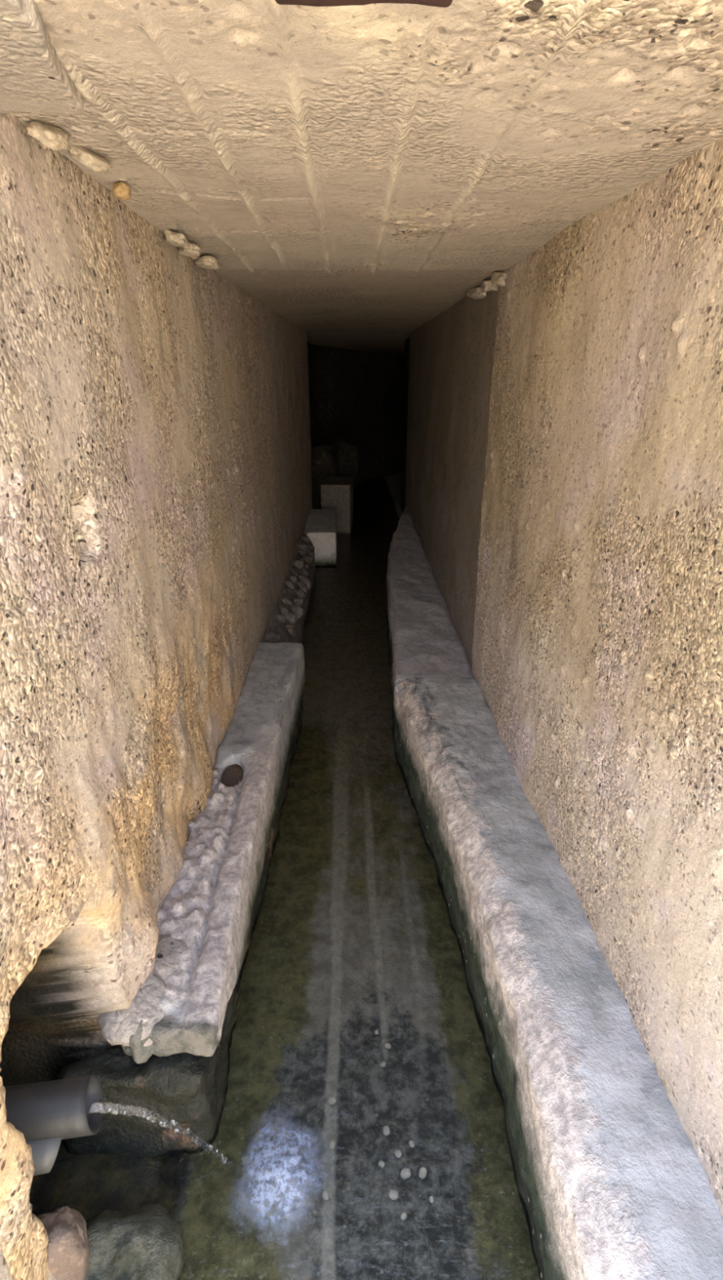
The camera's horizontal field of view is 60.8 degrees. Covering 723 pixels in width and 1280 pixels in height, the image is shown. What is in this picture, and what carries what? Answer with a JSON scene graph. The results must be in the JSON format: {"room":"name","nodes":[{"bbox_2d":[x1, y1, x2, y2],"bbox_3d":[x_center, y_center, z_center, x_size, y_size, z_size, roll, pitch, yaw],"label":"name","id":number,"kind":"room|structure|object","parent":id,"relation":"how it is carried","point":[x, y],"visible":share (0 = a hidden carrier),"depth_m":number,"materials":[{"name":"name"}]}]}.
{"room":"underground passage","nodes":[
{"label":"underground passage","id":0,"kind":"room"},
{"bbox_2d":[0,1248,13,1279],"bbox_3d":[-1.772,0.284,0.483,2.465,2.740,0.320,0,23,-1],"label":"wall","id":1,"kind":"structure","parent":0,"point":[5,1273],"depth_m":0.93,"materials":[{"name":"concrete"}]},
{"bbox_2d":[0,112,312,1279],"bbox_3d":[-0.843,-0.823,3.673,0.663,2.260,7.032,0,23,-1],"label":"wall","id":2,"kind":"structure","parent":0,"point":[156,505],"depth_m":1.32,"materials":[{"name":"concrete"}]},
{"bbox_2d":[4,1075,102,1175],"bbox_3d":[-0.667,0.881,1.102,0.360,0.152,0.130,-5,23,-11],"label":"drain pipe","id":3,"kind":"object","parent":2,"relation":"attached to","point":[47,1113],"visible":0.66,"depth_m":1.11,"materials":[{"name":"grey plastic"}]},
{"bbox_2d":[29,476,540,1279],"bbox_3d":[-0.221,-0.843,6.360,1.776,0.061,11.980,0,23,-1],"label":"water channel","id":4,"kind":"structure","parent":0,"point":[353,938],"depth_m":1.69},
{"bbox_2d":[37,1205,89,1279],"bbox_3d":[-0.587,1.171,1.165,0.152,0.278,0.123,-3,23,-8],"label":"boulder","id":5,"kind":"object","parent":4,"relation":"on","point":[68,1249],"visible":0.62,"depth_m":1.12,"materials":[{"name":"beige stone"}]},
{"bbox_2d":[83,1204,185,1279],"bbox_3d":[-0.507,1.335,1.275,0.265,0.279,0.234,5,23,11],"label":"boulder","id":6,"kind":"object","parent":4,"relation":"on","point":[144,1243],"visible":0.81,"depth_m":1.24,"materials":[{"name":"grey stone"}]},
{"bbox_2d":[57,692,303,1158],"bbox_3d":[-0.466,0.713,2.450,0.364,0.350,2.248,1,23,3],"label":"foundation stone","id":7,"kind":"object","parent":4,"relation":"on","point":[174,1104],"visible":0.27,"depth_m":1.44,"materials":[{"name":"grey stone"}]},
{"bbox_2d":[96,642,305,1063],"bbox_3d":[-0.473,0.545,2.401,0.311,0.296,2.198,0,23,0],"label":"stone kerb","id":8,"kind":"object","parent":7,"relation":"on","point":[204,920],"visible":0.91,"depth_m":1.77,"materials":[{"name":"stone"}]},
{"bbox_2d":[220,764,243,786],"bbox_3d":[-0.476,0.529,2.291,0.095,0.070,0.204,-5,23,-11],"label":"stone","id":9,"kind":"object","parent":8,"relation":"in","point":[233,774],"visible":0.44,"depth_m":2.28,"materials":[{"name":"brown stone"}]},
{"bbox_2d":[262,532,315,643],"bbox_3d":[-0.494,-0.318,4.735,0.209,0.448,2.758,0,23,-1],"label":"bank","id":10,"kind":"object","parent":4,"relation":"on","point":[287,620],"visible":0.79,"depth_m":4.37,"materials":[{"name":"stone"}]},
{"bbox_2d":[304,508,337,568],"bbox_3d":[-0.426,-1.108,6.604,0.323,0.374,1.206,-1,23,-2],"label":"stone block","id":11,"kind":"object","parent":4,"relation":"on","point":[321,526],"visible":0.74,"depth_m":6.10,"materials":[{"name":"grey stone"}]},
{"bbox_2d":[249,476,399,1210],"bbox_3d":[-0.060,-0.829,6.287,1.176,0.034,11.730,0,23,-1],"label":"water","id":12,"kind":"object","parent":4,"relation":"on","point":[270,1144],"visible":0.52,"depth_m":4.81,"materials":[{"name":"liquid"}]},
{"bbox_2d":[322,1191,328,1200],"bbox_3d":[-0.082,1.264,1.400,0.014,0.010,0.018,-12,26,-26],"label":"pebble","id":13,"kind":"object","parent":4,"relation":"on","point":[325,1195],"visible":1,"depth_m":1.40,"materials":[{"name":"grey stone"}]},
{"bbox_2d":[328,1097,336,1104],"bbox_3d":[-0.077,1.186,1.584,0.021,0.012,0.016,-6,24,-14],"label":"pebble","id":14,"kind":"object","parent":4,"relation":"on","point":[331,1100],"visible":1,"depth_m":1.58,"materials":[{"name":"grey stone"}]},
{"bbox_2d":[328,1141,335,1150],"bbox_3d":[-0.071,1.224,1.493,0.015,0.010,0.018,10,25,22],"label":"pebble","id":15,"kind":"object","parent":4,"relation":"on","point":[332,1144],"visible":1,"depth_m":1.49,"materials":[{"name":"grey stone"}]},
{"bbox_2d":[320,476,353,533],"bbox_3d":[-0.296,-1.694,7.704,0.358,0.598,0.688,1,23,2],"label":"stone block","id":16,"kind":"object","parent":4,"relation":"on","point":[336,492],"visible":0.77,"depth_m":7.38,"materials":[{"name":"stone"}]},
{"bbox_2d":[378,1160,385,1168],"bbox_3d":[0.048,1.240,1.457,0.015,0.009,0.012,16,28,33],"label":"pebble","id":17,"kind":"object","parent":4,"relation":"on","point":[381,1163],"visible":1,"depth_m":1.46,"materials":[{"name":"grey stone"}]},
{"bbox_2d":[380,1061,386,1066],"bbox_3d":[0.059,1.150,1.669,0.016,0.009,0.013,-19,29,-37],"label":"pebble","id":18,"kind":"object","parent":4,"relation":"on","point":[383,1064],"visible":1,"depth_m":1.67,"materials":[{"name":"grey stone"}]},
{"bbox_2d":[382,1125,390,1135],"bbox_3d":[0.062,1.212,1.522,0.016,0.011,0.021,0,23,-1],"label":"pebble","id":19,"kind":"object","parent":4,"relation":"on","point":[386,1131],"visible":1,"depth_m":1.52,"materials":[{"name":"grey stone"}]},
{"bbox_2d":[384,1043,391,1048],"bbox_3d":[0.073,1.130,1.716,0.018,0.010,0.014,4,23,10],"label":"pebble","id":20,"kind":"object","parent":4,"relation":"on","point":[388,1046],"visible":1,"depth_m":1.71,"materials":[{"name":"grey stone"}]},
{"bbox_2d":[388,1189,398,1199],"bbox_3d":[0.073,1.262,1.402,0.022,0.013,0.019,4,23,10],"label":"pebble","id":21,"kind":"object","parent":4,"relation":"on","point":[393,1193],"visible":1,"depth_m":1.40,"materials":[{"name":"grey stone"}]},
{"bbox_2d":[394,1149,401,1157],"bbox_3d":[0.087,1.231,1.476,0.018,0.010,0.014,17,28,34],"label":"pebble","id":22,"kind":"object","parent":4,"relation":"on","point":[397,1153],"visible":1,"depth_m":1.47,"materials":[{"name":"grey stone"}]},
{"bbox_2d":[400,1212,407,1220],"bbox_3d":[0.094,1.278,1.366,0.015,0.009,0.012,-18,29,-37],"label":"pebble","id":23,"kind":"object","parent":4,"relation":"on","point":[403,1216],"visible":1,"depth_m":1.36,"materials":[{"name":"grey stone"}]},
{"bbox_2d":[400,1168,410,1178],"bbox_3d":[0.103,1.246,1.440,0.025,0.015,0.019,-6,24,-13],"label":"pebble","id":24,"kind":"object","parent":4,"relation":"on","point":[406,1172],"visible":1,"depth_m":1.43,"materials":[{"name":"grey stone"}]},
{"bbox_2d":[408,1140,414,1147],"bbox_3d":[0.122,1.224,1.495,0.012,0.009,0.016,-11,25,-25],"label":"pebble","id":25,"kind":"object","parent":4,"relation":"on","point":[411,1143],"visible":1,"depth_m":1.49,"materials":[{"name":"grey stone"}]},
{"bbox_2d":[418,1167,426,1179],"bbox_3d":[0.143,1.246,1.440,0.018,0.013,0.023,10,25,22],"label":"pebble","id":26,"kind":"object","parent":4,"relation":"on","point":[423,1171],"visible":1,"depth_m":1.44,"materials":[{"name":"grey stone"}]},
{"bbox_2d":[385,506,474,742],"bbox_3d":[0.344,-0.458,5.029,0.430,0.481,4.288,0,23,-1],"label":"stone kerb","id":27,"kind":"object","parent":4,"relation":"on","point":[424,640],"visible":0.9,"depth_m":3.73,"materials":[{"name":"grey stone"}]},
{"bbox_2d":[429,1195,433,1203],"bbox_3d":[0.159,1.266,1.394,0.010,0.007,0.013,-1,23,-2],"label":"pebble","id":28,"kind":"object","parent":4,"relation":"on","point":[431,1198],"visible":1,"depth_m":1.39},
{"bbox_2d":[394,676,722,1279],"bbox_3d":[0.474,0.854,1.934,0.416,0.466,2.471,-2,23,-5],"label":"stone kerb","id":29,"kind":"object","parent":4,"relation":"on","point":[611,1184],"visible":0.88,"depth_m":1.40,"materials":[{"name":"stone"}]},
{"bbox_2d":[306,333,409,354],"bbox_3d":[0.847,-4.782,9.556,8.000,0.460,19.700,0,23,-1],"label":"roof","id":30,"kind":"structure","parent":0,"point":[394,343],"depth_m":7.85,"materials":[{"name":"concrete"}]},
{"bbox_2d":[307,337,409,514],"bbox_3d":[1.412,-4.761,12.707,2.481,2.591,13.386,5,23,11],"label":"wall","id":31,"kind":"structure","parent":0,"point":[360,397],"depth_m":10.66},
{"bbox_2d":[9,0,722,333],"bbox_3d":[0.021,-1.927,3.516,1.436,0.100,6.495,0,23,-1],"label":"ceiling","id":32,"kind":"structure","parent":0,"point":[464,135],"depth_m":0.99,"materials":[{"name":"concrete"}]},
{"bbox_2d":[0,0,84,114],"bbox_3d":[-0.436,-0.706,0.724,0.185,0.033,0.356,0,23,-1],"label":"slab","id":33,"kind":"object","parent":32,"relation":"attached to","point":[33,78],"visible":0.94,"depth_m":0.76,"materials":[{"name":"beige stone"}]},
{"bbox_2d":[26,120,71,151],"bbox_3d":[-0.503,-0.815,0.995,0.049,0.051,0.079,1,23,3],"label":"chip","id":34,"kind":"object","parent":32,"relation":"attached to","point":[55,138],"visible":0.97,"depth_m":0.97,"materials":[{"name":"beige stone"}]},
{"bbox_2d":[70,145,112,175],"bbox_3d":[-0.489,-0.869,1.115,0.056,0.044,0.082,4,23,10],"label":"chip","id":35,"kind":"object","parent":32,"relation":"attached to","point":[97,163],"visible":0.95,"depth_m":1.09,"materials":[{"name":"beige stone"}]},
{"bbox_2d":[112,181,131,200],"bbox_3d":[-0.501,-0.939,1.289,0.035,0.033,0.044,-5,23,-12],"label":"chip","id":36,"kind":"object","parent":32,"relation":"attached to","point":[122,190],"visible":1,"depth_m":1.28,"materials":[{"name":"stone"}]},
{"bbox_2d":[164,229,191,249],"bbox_3d":[-0.508,-1.103,1.696,0.059,0.038,0.088,0,23,1],"label":"chip","id":37,"kind":"object","parent":32,"relation":"attached to","point":[173,238],"visible":1,"depth_m":1.67,"materials":[{"name":"beige stone"}]},
{"bbox_2d":[178,242,200,259],"bbox_3d":[-0.508,-1.157,1.827,0.058,0.038,0.079,-12,26,-26],"label":"chip","id":38,"kind":"object","parent":32,"relation":"attached to","point":[194,252],"visible":0.75,"depth_m":1.81,"materials":[{"name":"beige stone"}]},
{"bbox_2d":[194,255,219,269],"bbox_3d":[-0.513,-1.242,2.030,0.090,0.036,0.058,20,30,39],"label":"chip","id":39,"kind":"object","parent":32,"relation":"attached to","point":[206,262],"visible":0.98,"depth_m":2.01,"materials":[{"name":"beige stone"}]},
{"bbox_2d":[275,0,453,7],"bbox_3d":[0.002,-0.675,0.612,0.191,0.036,0.094,0,23,-1],"label":"bar","id":40,"kind":"object","parent":32,"relation":"attached to","point":[441,3],"visible":1,"depth_m":0.65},
{"bbox_2d":[466,287,486,299],"bbox_3d":[0.534,-1.603,2.847,0.062,0.058,0.244,-1,23,-3],"label":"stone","id":41,"kind":"object","parent":32,"relation":"attached to","point":[475,293],"visible":0.83,"depth_m":2.78,"materials":[{"name":"beige stone"}]},
{"bbox_2d":[480,279,498,292],"bbox_3d":[0.535,-1.486,2.581,0.068,0.062,0.191,1,23,2],"label":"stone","id":42,"kind":"object","parent":32,"relation":"attached to","point":[486,286],"visible":0.72,"depth_m":2.52,"materials":[{"name":"beige stone"}]},
{"bbox_2d":[490,271,506,286],"bbox_3d":[0.545,-1.401,2.390,0.067,0.066,0.135,-5,23,-11],"label":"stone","id":43,"kind":"object","parent":32,"relation":"attached to","point":[499,278],"visible":0.73,"depth_m":2.36,"materials":[{"name":"beige stone"}]},
{"bbox_2d":[390,471,401,500],"bbox_3d":[1.355,-3.523,13.297,5.900,0.350,13.200,0,23,-1],"label":"floor","id":44,"kind":"structure","parent":0,"point":[397,477],"depth_m":11.47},
{"bbox_2d":[311,444,339,509],"bbox_3d":[-0.538,-2.109,8.370,0.474,1.057,0.630,1,23,2],"label":"boulder","id":45,"kind":"object","parent":44,"relation":"on","point":[324,462],"visible":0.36,"depth_m":8.03,"materials":[{"name":"brown stone"}]},
{"bbox_2d":[330,436,359,490],"bbox_3d":[-0.331,-2.420,9.017,0.551,1.070,0.594,-8,24,-19],"label":"boulder","id":46,"kind":"object","parent":44,"relation":"on","point":[346,451],"visible":0.4,"depth_m":8.71,"materials":[{"name":"brown stone"}]},
{"bbox_2d":[404,137,722,1219],"bbox_3d":[0.556,-0.831,3.692,0.062,2.260,7.032,0,23,-1],"label":"wall","id":47,"kind":"structure","parent":0,"point":[564,485],"depth_m":1.45,"materials":[{"name":"concrete"}]}
]}

